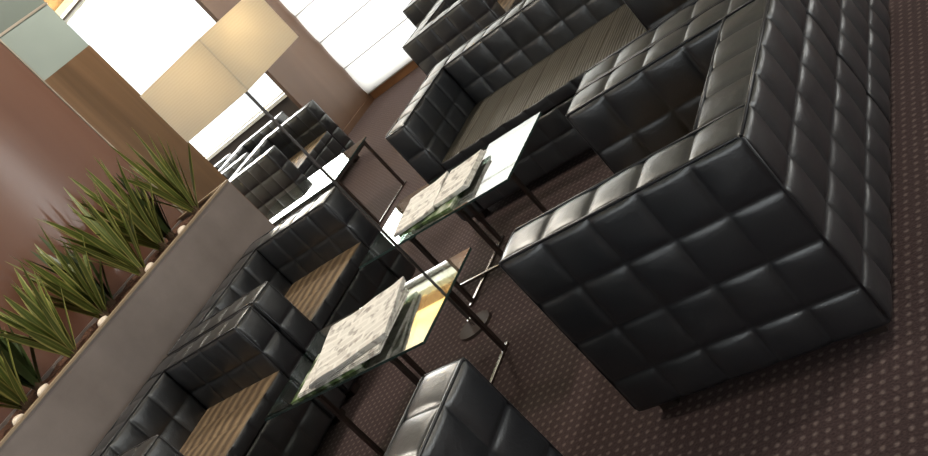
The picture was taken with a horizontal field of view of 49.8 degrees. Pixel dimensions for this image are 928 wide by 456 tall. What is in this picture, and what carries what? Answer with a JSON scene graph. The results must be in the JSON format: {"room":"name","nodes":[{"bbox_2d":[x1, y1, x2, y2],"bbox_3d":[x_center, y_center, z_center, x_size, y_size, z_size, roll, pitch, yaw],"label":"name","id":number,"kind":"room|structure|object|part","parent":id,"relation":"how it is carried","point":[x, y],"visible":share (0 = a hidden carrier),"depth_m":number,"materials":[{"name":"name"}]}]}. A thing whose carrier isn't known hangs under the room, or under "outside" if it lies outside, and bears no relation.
{"room":"lounge","nodes":[
{"label":"lounge","id":0,"kind":"room"},
{"bbox_2d":[0,0,275,226],"bbox_3d":[-2.197,-0.629,6.334,0.250,3.300,0.465,-30,21,38],"label":"wall","id":1,"kind":"structure","parent":0,"point":[88,83],"depth_m":6.19,"materials":[{"name":"paint"}]},
{"bbox_2d":[0,2,47,36],"bbox_3d":[-2.741,-1.205,6.094,0.252,0.015,0.465,-30,21,38],"label":"trim","id":2,"kind":"structure","parent":1,"relation":"attached to","point":[45,3],"depth_m":6.02,"materials":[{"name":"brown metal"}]},
{"bbox_2d":[0,42,181,423],"bbox_3d":[-3.408,1.714,3.454,0.250,3.300,7.325,-30,21,38],"label":"wall panel","id":3,"kind":"object","parent":1,"relation":"attached to","point":[44,143],"visible":0.33,"depth_m":5.71,"materials":[{"name":"brown wood"}]},
{"bbox_2d":[0,39,182,213],"bbox_3d":[-2.269,-0.488,6.157,0.256,3.300,0.010,-30,21,38],"label":"trim","id":4,"kind":"structure","parent":1,"relation":"attached to","point":[1,41],"depth_m":5.99,"materials":[{"name":"silver metal"}]},
{"bbox_2d":[43,0,298,165],"bbox_3d":[-4.007,-1.350,12.180,5.100,3.300,0.100,-30,21,38],"label":"wall","id":5,"kind":"structure","parent":0,"point":[286,105],"depth_m":11.48,"materials":[{"name":"brown paint"}]},
{"bbox_2d":[55,0,77,18],"bbox_3d":[-4.961,-2.209,11.679,5.080,0.080,0.200,-30,21,38],"label":"trim","id":6,"kind":"structure","parent":5,"relation":"attached to","point":[66,6],"depth_m":11.16,"materials":[{"name":"beige paint"}]},
{"bbox_2d":[65,0,283,157],"bbox_3d":[-3.861,-1.643,11.894,4.280,2.240,0.050,-30,21,38],"label":"window frame","id":7,"kind":"structure","parent":5,"relation":"in","point":[79,6],"depth_m":11.53,"materials":[{"name":"white"}]},
{"bbox_2d":[206,93,286,160],"bbox_3d":[-3.428,-0.643,12.377,5.095,0.040,0.100,-30,21,38],"label":"trim","id":8,"kind":"structure","parent":5,"relation":"attached to","point":[283,96],"depth_m":11.51,"materials":[{"name":"white"}]},
{"bbox_2d":[195,0,369,129],"bbox_3d":[-2.253,-2.341,10.575,0.050,3.300,1.090,-30,21,38],"label":"wall pier","id":9,"kind":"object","parent":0,"point":[305,72],"visible":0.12,"depth_m":10.81,"materials":[{"name":"brown paint"}]},
{"bbox_2d":[343,95,374,135],"bbox_3d":[-1.189,-1.192,10.975,0.015,0.070,0.960,-30,21,38],"label":"baseboard","id":10,"kind":"object","parent":9,"relation":"attached to","point":[370,99],"visible":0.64,"depth_m":11.03,"materials":[{"name":"brown wood"}]},
{"bbox_2d":[313,0,927,455],"bbox_3d":[-0.763,1.010,5.042,16.400,0.120,12.150,-30,21,38],"label":"floor","id":11,"kind":"structure","parent":0,"point":[859,395],"depth_m":3.25,"materials":[{"name":"brown carpet"}]},
{"bbox_2d":[0,179,274,455],"bbox_3d":[-2.133,1.878,4.115,0.543,1.012,5.693,-30,21,38],"label":"planter box","id":12,"kind":"object","parent":11,"relation":"on","point":[78,408],"visible":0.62,"depth_m":5.09,"materials":[{"name":"grey stone"}]},
{"bbox_2d":[0,199,208,440],"bbox_3d":[-2.450,1.546,3.977,0.470,0.031,5.610,-30,21,38],"label":"soil","id":13,"kind":"object","parent":12,"relation":"in","point":[62,363],"visible":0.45,"depth_m":5.33,"materials":[{"name":"brown soil"}]},
{"bbox_2d":[0,330,32,411],"bbox_3d":[-2.251,0.658,4.728,0.377,0.599,0.368,-48,17,-13],"label":"yucca plant","id":14,"kind":"object","parent":13,"relation":"on","point":[12,393],"visible":0.98,"depth_m":4.75,"materials":[{"name":"green plant"}]},
{"bbox_3d":[-2.121,0.841,4.803,0.057,0.130,0.060,-30,21,38],"label":"stem","id":15,"kind":"part","parent":14,"relation":"part of","materials":[{"name":"brown"}]},
{"bbox_2d":[12,414,22,425],"bbox_3d":[-2.036,0.876,4.566,0.046,0.043,0.070,-30,21,38],"label":"pebble","id":16,"kind":"object","parent":13,"relation":"on","point":[15,419],"visible":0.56,"depth_m":4.55,"materials":[{"name":"beige stone"}]},
{"bbox_2d":[0,324,43,391],"bbox_3d":[-2.276,0.636,4.901,0.289,0.564,0.355,-30,21,38],"label":"leaf plant","id":17,"kind":"object","parent":13,"relation":"on","point":[28,377],"visible":0.67,"depth_m":4.95,"materials":[{"name":"green plant"}]},
{"bbox_3d":[-2.137,0.779,4.990,0.057,0.130,0.060,-30,21,38],"label":"stem","id":18,"kind":"part","parent":17,"relation":"part of","materials":[{"name":"brown"}]},
{"bbox_2d":[0,260,77,358],"bbox_3d":[-2.079,0.434,4.874,0.377,0.600,0.394,-48,18,-16],"label":"yucca plant","id":19,"kind":"object","parent":13,"relation":"on","point":[43,323],"visible":0.98,"depth_m":4.85,"materials":[{"name":"green plant"}]},
{"bbox_3d":[-1.945,0.614,4.952,0.057,0.130,0.060,-30,21,38],"label":"stem","id":20,"kind":"part","parent":19,"relation":"part of","materials":[{"name":"brown"}]},
{"bbox_2d":[37,383,47,396],"bbox_3d":[-1.976,0.763,4.705,0.046,0.043,0.075,-30,21,38],"label":"pebble","id":21,"kind":"object","parent":13,"relation":"on","point":[42,388],"visible":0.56,"depth_m":4.68,"materials":[{"name":"beige stone"}]},
{"bbox_2d":[5,221,109,318],"bbox_3d":[-2.053,0.254,5.190,0.468,0.634,0.331,-51,18,-24],"label":"yucca plant","id":22,"kind":"object","parent":13,"relation":"on","point":[80,297],"visible":0.89,"depth_m":5.18,"materials":[{"name":"green plant"}]},
{"bbox_3d":[-1.909,0.449,5.263,0.057,0.130,0.060,-30,21,38],"label":"stem","id":23,"kind":"part","parent":22,"relation":"part of","materials":[{"name":"brown"}]},
{"bbox_2d":[22,235,116,308],"bbox_3d":[-2.094,0.252,5.393,0.322,0.573,0.316,-26,24,45],"label":"leaf plant","id":24,"kind":"object","parent":13,"relation":"on","point":[109,301],"visible":0.34,"depth_m":5.42,"materials":[{"name":"green plant"}]},
{"bbox_3d":[-1.941,0.401,5.455,0.057,0.130,0.060,-30,21,38],"label":"stem","id":25,"kind":"part","parent":24,"relation":"part of","materials":[{"name":"brown"}]},
{"bbox_2d":[36,180,145,276],"bbox_3d":[-1.912,0.030,5.361,0.469,0.660,0.347,-52,19,-27],"label":"yucca plant","id":26,"kind":"object","parent":13,"relation":"on","point":[116,251],"visible":0.98,"depth_m":5.37,"materials":[{"name":"green plant"}]},
{"bbox_3d":[-1.758,0.232,5.443,0.057,0.130,0.060,-30,21,38],"label":"stem","id":27,"kind":"part","parent":26,"relation":"part of","materials":[{"name":"brown"}]},
{"bbox_2d":[98,316,107,325],"bbox_3d":[-1.827,0.473,5.063,0.046,0.042,0.070,-30,21,38],"label":"pebble","id":28,"kind":"object","parent":13,"relation":"on","point":[101,320],"visible":0.52,"depth_m":5.04,"materials":[{"name":"beige stone"}]},
{"bbox_2d":[69,157,167,252],"bbox_3d":[-1.919,-0.095,5.635,0.466,0.684,0.384,-52,19,-25],"label":"yucca plant","id":29,"kind":"object","parent":13,"relation":"on","point":[148,232],"visible":0.88,"depth_m":5.62,"materials":[{"name":"green plant"}]},
{"bbox_3d":[-1.736,0.097,5.718,0.057,0.130,0.060,-30,21,38],"label":"stem","id":30,"kind":"part","parent":29,"relation":"part of","materials":[{"name":"brown plant"}]},
{"bbox_2d":[106,163,174,240],"bbox_3d":[-1.852,-0.111,5.805,0.254,0.522,0.278,-44,17,-2],"label":"leaf plant","id":31,"kind":"object","parent":13,"relation":"on","point":[167,233],"visible":0.41,"depth_m":5.84,"materials":[{"name":"green plant"}]},
{"bbox_3d":[-1.742,0.033,5.885,0.057,0.130,0.060,-30,21,38],"label":"stem","id":32,"kind":"part","parent":31,"relation":"part of","materials":[{"name":"brown plant"}]},
{"bbox_2d":[145,262,152,271],"bbox_3d":[-1.690,0.211,5.383,0.046,0.042,0.073,-30,21,38],"label":"pebble","id":33,"kind":"object","parent":13,"relation":"on","point":[150,264],"visible":0.65,"depth_m":5.36,"materials":[{"name":"beige stone"}]},
{"bbox_2d":[108,128,199,214],"bbox_3d":[-1.771,-0.291,5.812,0.345,0.661,0.456,-20,28,52],"label":"yucca plant","id":34,"kind":"object","parent":13,"relation":"on","point":[172,189],"visible":0.97,"depth_m":5.84,"materials":[{"name":"green plant"}]},
{"bbox_3d":[-1.599,-0.113,5.910,0.057,0.130,0.060,-30,21,38],"label":"stem","id":35,"kind":"part","parent":34,"relation":"part of","materials":[{"name":"brown"}]},
{"bbox_2d":[177,225,184,233],"bbox_3d":[-1.587,0.012,5.627,0.044,0.040,0.070,-30,21,38],"label":"pebble","id":36,"kind":"object","parent":13,"relation":"on","point":[180,228],"visible":0.53,"depth_m":5.61,"materials":[{"name":"beige stone"}]},
{"bbox_2d":[90,306,345,455],"bbox_3d":[-1.152,1.014,4.512,0.803,0.694,0.947,-30,21,38],"label":"armchair","id":37,"kind":"object","parent":11,"relation":"on","point":[214,395],"visible":0.94,"depth_m":4.53,"materials":[{"name":"black leather"}]},
{"bbox_3d":[-1.371,1.118,4.689,0.170,0.654,0.639,-30,21,38],"label":"backrest","id":38,"kind":"part","parent":37,"relation":"part of","materials":[{"name":"black leather"}]},
{"bbox_3d":[-1.280,1.229,4.216,0.783,0.652,0.172,-30,21,38],"label":"arm","id":39,"kind":"part","parent":37,"relation":"part of","materials":[{"name":"black leather"}]},
{"bbox_2d":[179,370,288,455],"bbox_3d":[-1.111,0.968,4.458,0.629,0.087,0.634,-30,21,38],"label":"seat cushion","id":40,"kind":"object","parent":37,"relation":"on","point":[233,423],"depth_m":4.44,"materials":[{"name":"brown fabric"}]},
{"bbox_3d":[-1.039,0.765,4.787,0.786,0.651,0.172,-30,21,38],"label":"arm","id":41,"kind":"part","parent":37,"relation":"part of","materials":[{"name":"black leather"}]},
{"bbox_3d":[-0.995,1.093,4.510,0.630,0.294,0.634,-30,21,38],"label":"seat","id":42,"kind":"part","parent":37,"relation":"part of","materials":[{"name":"black leather"}]},
{"bbox_2d":[214,153,231,169],"bbox_3d":[-2.764,-0.165,11.008,0.803,0.694,0.947,-30,21,38],"label":"armchair","id":43,"kind":"object","parent":11,"relation":"on","point":[222,161],"visible":0.02,"depth_m":10.98,"materials":[{"name":"black leather"}]},
{"bbox_2d":[218,111,288,178],"bbox_3d":[-2.062,-0.544,10.323,0.803,0.694,0.947,-30,21,38],"label":"armchair","id":44,"kind":"object","parent":11,"relation":"on","point":[243,151],"visible":0.09,"depth_m":10.36,"materials":[{"name":"black leather"}]},
{"bbox_3d":[-2.280,-0.440,10.500,0.170,0.654,0.639,-30,21,38],"label":"backrest","id":45,"kind":"part","parent":44,"relation":"part of","materials":[{"name":"black leather"}]},
{"bbox_3d":[-2.190,-0.328,10.027,0.783,0.652,0.172,-30,21,38],"label":"arm","id":46,"kind":"part","parent":44,"relation":"part of","materials":[{"name":"black leather"}]},
{"bbox_3d":[-1.948,-0.793,10.598,0.786,0.651,0.172,-30,21,38],"label":"arm","id":47,"kind":"part","parent":44,"relation":"part of","materials":[{"name":"black leather"}]},
{"bbox_2d":[167,187,415,397],"bbox_3d":[-0.858,0.446,5.210,0.803,0.694,0.947,-30,21,38],"label":"armchair","id":48,"kind":"object","parent":11,"relation":"on","point":[304,275],"visible":0.52,"depth_m":5.19,"materials":[{"name":"black leather"}]},
{"bbox_3d":[-1.077,0.550,5.388,0.170,0.654,0.639,-30,21,38],"label":"backrest","id":49,"kind":"part","parent":48,"relation":"part of","materials":[{"name":"black leather"}]},
{"bbox_3d":[-0.987,0.661,4.915,0.783,0.652,0.172,-30,21,38],"label":"arm","id":50,"kind":"part","parent":48,"relation":"part of","materials":[{"name":"black leather"}]},
{"bbox_2d":[284,242,368,329],"bbox_3d":[-0.817,0.400,5.156,0.629,0.087,0.634,-30,21,38],"label":"seat cushion","id":51,"kind":"object","parent":48,"relation":"on","point":[321,290],"depth_m":5.08,"materials":[{"name":"brown fabric"}]},
{"bbox_3d":[-0.745,0.197,5.485,0.786,0.651,0.172,-30,21,38],"label":"arm","id":52,"kind":"part","parent":48,"relation":"part of","materials":[{"name":"black leather"}]},
{"bbox_3d":[-0.702,0.524,5.208,0.630,0.294,0.634,-30,21,38],"label":"seat","id":53,"kind":"part","parent":48,"relation":"part of","materials":[{"name":"black leather"}]},
{"bbox_2d":[228,100,359,225],"bbox_3d":[-1.568,-0.510,9.120,0.803,0.694,0.947,-30,21,38],"label":"armchair","id":54,"kind":"object","parent":11,"relation":"on","point":[276,166],"visible":0.63,"depth_m":8.91,"materials":[{"name":"black leather"}]},
{"bbox_3d":[-1.786,-0.406,9.297,0.170,0.654,0.639,-30,21,38],"label":"backrest","id":55,"kind":"part","parent":54,"relation":"part of","materials":[{"name":"black leather"}]},
{"bbox_3d":[-1.696,-0.294,8.824,0.783,0.652,0.172,-30,21,38],"label":"arm","id":56,"kind":"part","parent":54,"relation":"part of","materials":[{"name":"black leather"}]},
{"bbox_3d":[-1.455,-0.759,9.394,0.786,0.651,0.172,-30,21,38],"label":"arm","id":57,"kind":"part","parent":54,"relation":"part of","materials":[{"name":"black leather"}]},
{"bbox_2d":[289,131,331,173],"bbox_3d":[-1.527,-0.556,9.065,0.629,0.087,0.634,-30,21,38],"label":"seat cushion","id":58,"kind":"object","parent":54,"relation":"on","point":[319,143],"depth_m":8.98,"materials":[{"name":"brown fabric"}]},
{"bbox_3d":[-1.411,-0.431,9.117,0.630,0.294,0.634,-30,21,38],"label":"seat","id":59,"kind":"part","parent":54,"relation":"part of","materials":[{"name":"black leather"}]},
{"bbox_2d":[140,0,490,340],"bbox_3d":[-0.492,-0.146,4.129,0.430,1.660,0.430,-30,21,38],"label":"floor lamp","id":60,"kind":"object","parent":11,"relation":"on","point":[227,60],"visible":0.93,"depth_m":3.79,"materials":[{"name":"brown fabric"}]},
{"bbox_3d":[-0.956,-0.636,3.925,0.430,0.250,0.430,-30,21,38],"label":"lamp shade","id":61,"kind":"part","parent":60,"relation":"part of","materials":[{"name":"beige fabric"}]},
{"bbox_2d":[265,137,406,224],"bbox_3d":[-1.019,-0.117,7.351,1.100,0.448,0.550,-30,21,38],"label":"coffee table","id":62,"kind":"object","parent":11,"relation":"on","point":[317,182],"visible":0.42,"depth_m":7.17,"materials":[{"name":"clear glass"}]},
{"bbox_3d":[-0.787,-0.466,6.970,0.014,0.022,0.510,-30,21,38],"label":"rail","id":63,"kind":"part","parent":62,"relation":"part of","materials":[{"name":"brown metal"}]},
{"bbox_3d":[-0.722,-0.174,6.854,0.018,0.402,0.018,-30,21,38],"label":"leg","id":64,"kind":"part","parent":62,"relation":"part of","materials":[{"name":"brown metal"}]},
{"bbox_3d":[-0.574,-0.462,7.208,0.018,0.402,0.018,-30,21,38],"label":"leg","id":65,"kind":"part","parent":62,"relation":"part of","materials":[{"name":"brown metal"}]},
{"bbox_3d":[-0.512,-0.174,7.091,0.018,0.012,0.550,-30,21,38],"label":"floor rail","id":66,"kind":"part","parent":62,"relation":"part of","materials":[{"name":"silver metal"}]},
{"bbox_2d":[264,247,508,455],"bbox_3d":[-0.236,0.571,3.920,0.950,0.448,0.520,-30,21,38],"label":"coffee table","id":67,"kind":"object","parent":11,"relation":"on","point":[397,351],"visible":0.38,"depth_m":3.84,"materials":[{"name":"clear glass"}]},
{"bbox_3d":[-0.485,0.498,3.966,0.014,0.022,0.480,-30,21,38],"label":"rail","id":68,"kind":"part","parent":67,"relation":"part of","materials":[{"name":"brown metal"}]},
{"bbox_2d":[291,354,365,404],"bbox_3d":[-0.478,0.505,3.828,0.420,0.014,0.280,-31,21,34],"label":"magazine","id":69,"kind":"object","parent":67,"relation":"on","point":[296,399],"visible":0.21,"depth_m":3.76,"materials":[{"name":"grey paper"}]},
{"bbox_2d":[297,288,408,397],"bbox_3d":[-0.423,0.440,3.811,0.470,0.016,0.360,-32,20,33],"label":"newspaper","id":70,"kind":"object","parent":69,"relation":"on","point":[376,349],"visible":0.22,"depth_m":3.68,"materials":[{"name":"beige paper"}]},
{"bbox_2d":[308,276,405,388],"bbox_3d":[-0.405,0.394,3.804,0.410,0.031,0.385,-36,18,24],"label":"newspaper","id":71,"kind":"object","parent":70,"relation":"on","point":[354,335],"visible":1,"depth_m":3.77,"materials":[{"name":"beige paper"}]},
{"bbox_3d":[-0.415,0.781,3.861,0.018,0.402,0.018,-30,21,38],"label":"leg","id":72,"kind":"part","parent":67,"relation":"part of","materials":[{"name":"brown metal"}]},
{"bbox_3d":[-0.113,0.607,3.592,0.018,0.402,0.018,-30,21,38],"label":"leg","id":73,"kind":"part","parent":67,"relation":"part of","materials":[{"name":"brown metal"}]},
{"bbox_3d":[-0.276,0.511,4.193,0.018,0.402,0.018,-30,21,38],"label":"leg","id":74,"kind":"part","parent":67,"relation":"part of","materials":[{"name":"brown metal"}]},
{"bbox_3d":[-0.183,0.324,3.697,0.014,0.022,0.480,-30,21,38],"label":"rail","id":75,"kind":"part","parent":67,"relation":"part of","materials":[{"name":"brown metal"}]},
{"bbox_3d":[0.026,0.337,3.924,0.018,0.402,0.018,-30,21,38],"label":"leg","id":76,"kind":"part","parent":67,"relation":"part of","materials":[{"name":"brown metal"}]},
{"bbox_3d":[0.093,0.616,3.818,0.018,0.012,0.520,-30,21,38],"label":"floor rail","id":77,"kind":"part","parent":67,"relation":"part of","materials":[{"name":"silver metal"}]},
{"bbox_2d":[402,0,437,27],"bbox_3d":[0.060,-2.196,9.470,0.803,0.694,0.947,-30,21,38],"label":"armchair","id":78,"kind":"object","parent":11,"relation":"on","point":[415,11],"visible":0.1,"depth_m":9.21,"materials":[{"name":"black leather"}]},
{"bbox_2d":[359,112,547,307],"bbox_3d":[0.072,-0.011,4.619,0.970,0.448,0.530,-30,21,38],"label":"coffee table","id":79,"kind":"object","parent":11,"relation":"on","point":[464,199],"visible":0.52,"depth_m":4.57,"materials":[{"name":"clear glass"}]},
{"bbox_3d":[-0.163,-0.092,4.652,0.014,0.022,0.490,-30,21,38],"label":"rail","id":80,"kind":"part","parent":79,"relation":"part of","materials":[{"name":"brown metal"}]},
{"bbox_2d":[399,193,460,236],"bbox_3d":[-0.137,-0.094,4.495,0.360,0.012,0.220,-28,23,42],"label":"magazine","id":81,"kind":"object","parent":79,"relation":"on","point":[448,205],"visible":0.4,"depth_m":4.39,"materials":[{"name":"green paper"}]},
{"bbox_2d":[393,171,448,237],"bbox_3d":[-0.196,-0.110,4.603,0.260,0.026,0.340,-34,19,29],"label":"newspaper","id":82,"kind":"object","parent":81,"relation":"on","point":[420,206],"visible":0.98,"depth_m":4.57,"materials":[{"name":"beige paper"}]},
{"bbox_2d":[433,149,485,207],"bbox_3d":[-0.021,-0.224,4.478,0.210,0.027,0.310,-31,21,34],"label":"newspaper","id":83,"kind":"object","parent":81,"relation":"on","point":[460,178],"visible":1,"depth_m":4.45,"materials":[{"name":"beige paper"}]},
{"bbox_3d":[-0.095,0.194,4.544,0.018,0.402,0.018,-30,21,38],"label":"leg","id":84,"kind":"part","parent":79,"relation":"part of","materials":[{"name":"brown metal"}]},
{"bbox_3d":[0.053,-0.216,4.460,0.014,0.022,0.490,-30,21,38],"label":"rail","id":85,"kind":"part","parent":79,"relation":"part of","materials":[{"name":"brown metal"}]},
{"bbox_3d":[0.048,-0.082,4.883,0.018,0.402,0.018,-30,21,38],"label":"leg","id":86,"kind":"part","parent":79,"relation":"part of","materials":[{"name":"brown metal"}]},
{"bbox_3d":[0.160,0.177,4.674,0.525,0.014,0.016,-30,21,38],"label":"cross rail","id":87,"kind":"part","parent":79,"relation":"part of","materials":[{"name":"silver metal"}]},
{"bbox_3d":[0.121,0.069,4.352,0.018,0.402,0.018,-30,21,38],"label":"leg","id":88,"kind":"part","parent":79,"relation":"part of","materials":[{"name":"brown metal"}]},
{"bbox_3d":[0.112,0.200,4.773,0.018,0.012,0.530,-30,21,38],"label":"floor rail","id":89,"kind":"part","parent":79,"relation":"part of","materials":[{"name":"silver metal"}]},
{"bbox_3d":[0.264,-0.207,4.691,0.018,0.402,0.018,-30,21,38],"label":"leg","id":90,"kind":"part","parent":79,"relation":"part of","materials":[{"name":"brown metal"}]},
{"bbox_2d":[402,0,522,75],"bbox_3d":[0.173,-1.527,7.607,0.803,0.694,0.947,-30,21,38],"label":"armchair","id":91,"kind":"object","parent":11,"relation":"on","point":[449,24],"visible":0.42,"depth_m":7.22,"materials":[{"name":"black leather"}]},
{"bbox_3d":[-0.046,-1.423,7.785,0.170,0.654,0.639,-30,21,38],"label":"backrest","id":92,"kind":"part","parent":91,"relation":"part of","materials":[{"name":"black leather"}]},
{"bbox_2d":[497,0,522,11],"bbox_3d":[0.214,-1.573,7.553,0.629,0.087,0.634,-30,21,38],"label":"seat cushion","id":93,"kind":"object","parent":91,"relation":"on","point":[507,5],"depth_m":7.31,"materials":[{"name":"brown fabric"}]},
{"bbox_2d":[384,357,562,455],"bbox_3d":[-0.466,1.106,2.733,1.677,0.694,0.802,-30,21,38],"label":"armchair","id":94,"kind":"object","parent":11,"relation":"on","point":[453,409],"visible":1,"depth_m":2.36,"materials":[{"name":"black leather"}]},
{"bbox_2d":[386,0,646,220],"bbox_3d":[0.497,-0.796,5.114,1.677,0.694,0.802,-30,21,38],"label":"sofa","id":95,"kind":"object","parent":11,"relation":"on","point":[534,58],"visible":0.62,"depth_m":5.20,"materials":[{"name":"black leather"}]},
{"bbox_3d":[-0.036,-0.507,5.560,0.172,0.651,0.783,-30,21,38],"label":"arm","id":96,"kind":"part","parent":95,"relation":"part of","materials":[{"name":"black leather"}]},
{"bbox_3d":[0.575,-0.639,5.100,1.364,0.296,0.631,-30,21,38],"label":"seat","id":97,"kind":"part","parent":95,"relation":"part of","materials":[{"name":"black leather"}]},
{"bbox_3d":[0.576,-0.989,5.327,1.368,0.653,0.170,-30,21,38],"label":"backrest","id":98,"kind":"part","parent":95,"relation":"part of","materials":[{"name":"black leather"}]},
{"bbox_2d":[441,4,646,172],"bbox_3d":[0.458,-0.761,5.047,1.364,0.087,0.631,-30,21,38],"label":"seat cushion","id":99,"kind":"object","parent":95,"relation":"on","point":[548,83],"depth_m":5.02,"materials":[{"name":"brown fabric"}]},
{"bbox_2d":[498,0,891,411],"bbox_3d":[0.723,-0.097,2.921,0.803,0.694,0.947,-30,21,38],"label":"armchair","id":100,"kind":"object","parent":11,"relation":"on","point":[741,225],"visible":1,"depth_m":2.58,"materials":[{"name":"black leather"}]},
{"bbox_3d":[0.825,-0.341,3.204,0.783,0.652,0.172,-30,21,38],"label":"arm","id":101,"kind":"part","parent":100,"relation":"part of","materials":[{"name":"black leather"}]},
{"bbox_3d":[0.915,-0.229,2.732,0.170,0.654,0.639,-30,21,38],"label":"backrest","id":102,"kind":"part","parent":100,"relation":"part of","materials":[{"name":"black leather"}]},
{"bbox_3d":[0.979,-0.266,2.675,0.018,0.621,0.913,-30,21,38],"label":"panel","id":103,"kind":"part","parent":100,"relation":"part of","materials":[{"name":"black leather"}]},
{"bbox_2d":[576,0,890,121],"bbox_3d":[1.010,-0.653,3.603,0.803,0.694,0.947,-30,21,38],"label":"armchair","id":104,"kind":"object","parent":11,"relation":"on","point":[858,30],"visible":0.26,"depth_m":3.27,"materials":[{"name":"black leather"}]},
{"bbox_3d":[1.112,-0.897,3.887,0.783,0.652,0.172,-30,21,38],"label":"arm","id":105,"kind":"part","parent":104,"relation":"part of","materials":[{"name":"black leather"}]},
{"bbox_3d":[0.872,-0.431,3.318,0.786,0.651,0.172,-30,21,38],"label":"arm","id":106,"kind":"part","parent":104,"relation":"part of","materials":[{"name":"black leather"}]},
{"bbox_3d":[1.266,-0.822,3.358,0.018,0.621,0.913,-30,21,38],"label":"panel","id":107,"kind":"part","parent":104,"relation":"part of","materials":[{"name":"black leather"}]},
{"bbox_3d":[1.779,-4.872,7.492,11.250,3.300,0.100,-30,21,38],"label":"wall","id":108,"kind":"structure","parent":0,"visible":0},
{"bbox_2d":[280,0,415,93],"bbox_3d":[-1.268,-3.089,10.075,2.475,3.146,0.040,-30,21,38],"label":"window","id":109,"kind":"structure","parent":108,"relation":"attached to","point":[367,38],"depth_m":10.84,"materials":[{"name":"white glass"}]},
{"bbox_2d":[369,61,417,98],"bbox_3d":[2.801,-3.736,7.898,11.240,0.140,0.030,-30,21,38],"label":"baseboard","id":110,"kind":"structure","parent":108,"relation":"attached to","point":[411,66],"depth_m":11.09,"materials":[{"name":"brown wood"}]}
]}

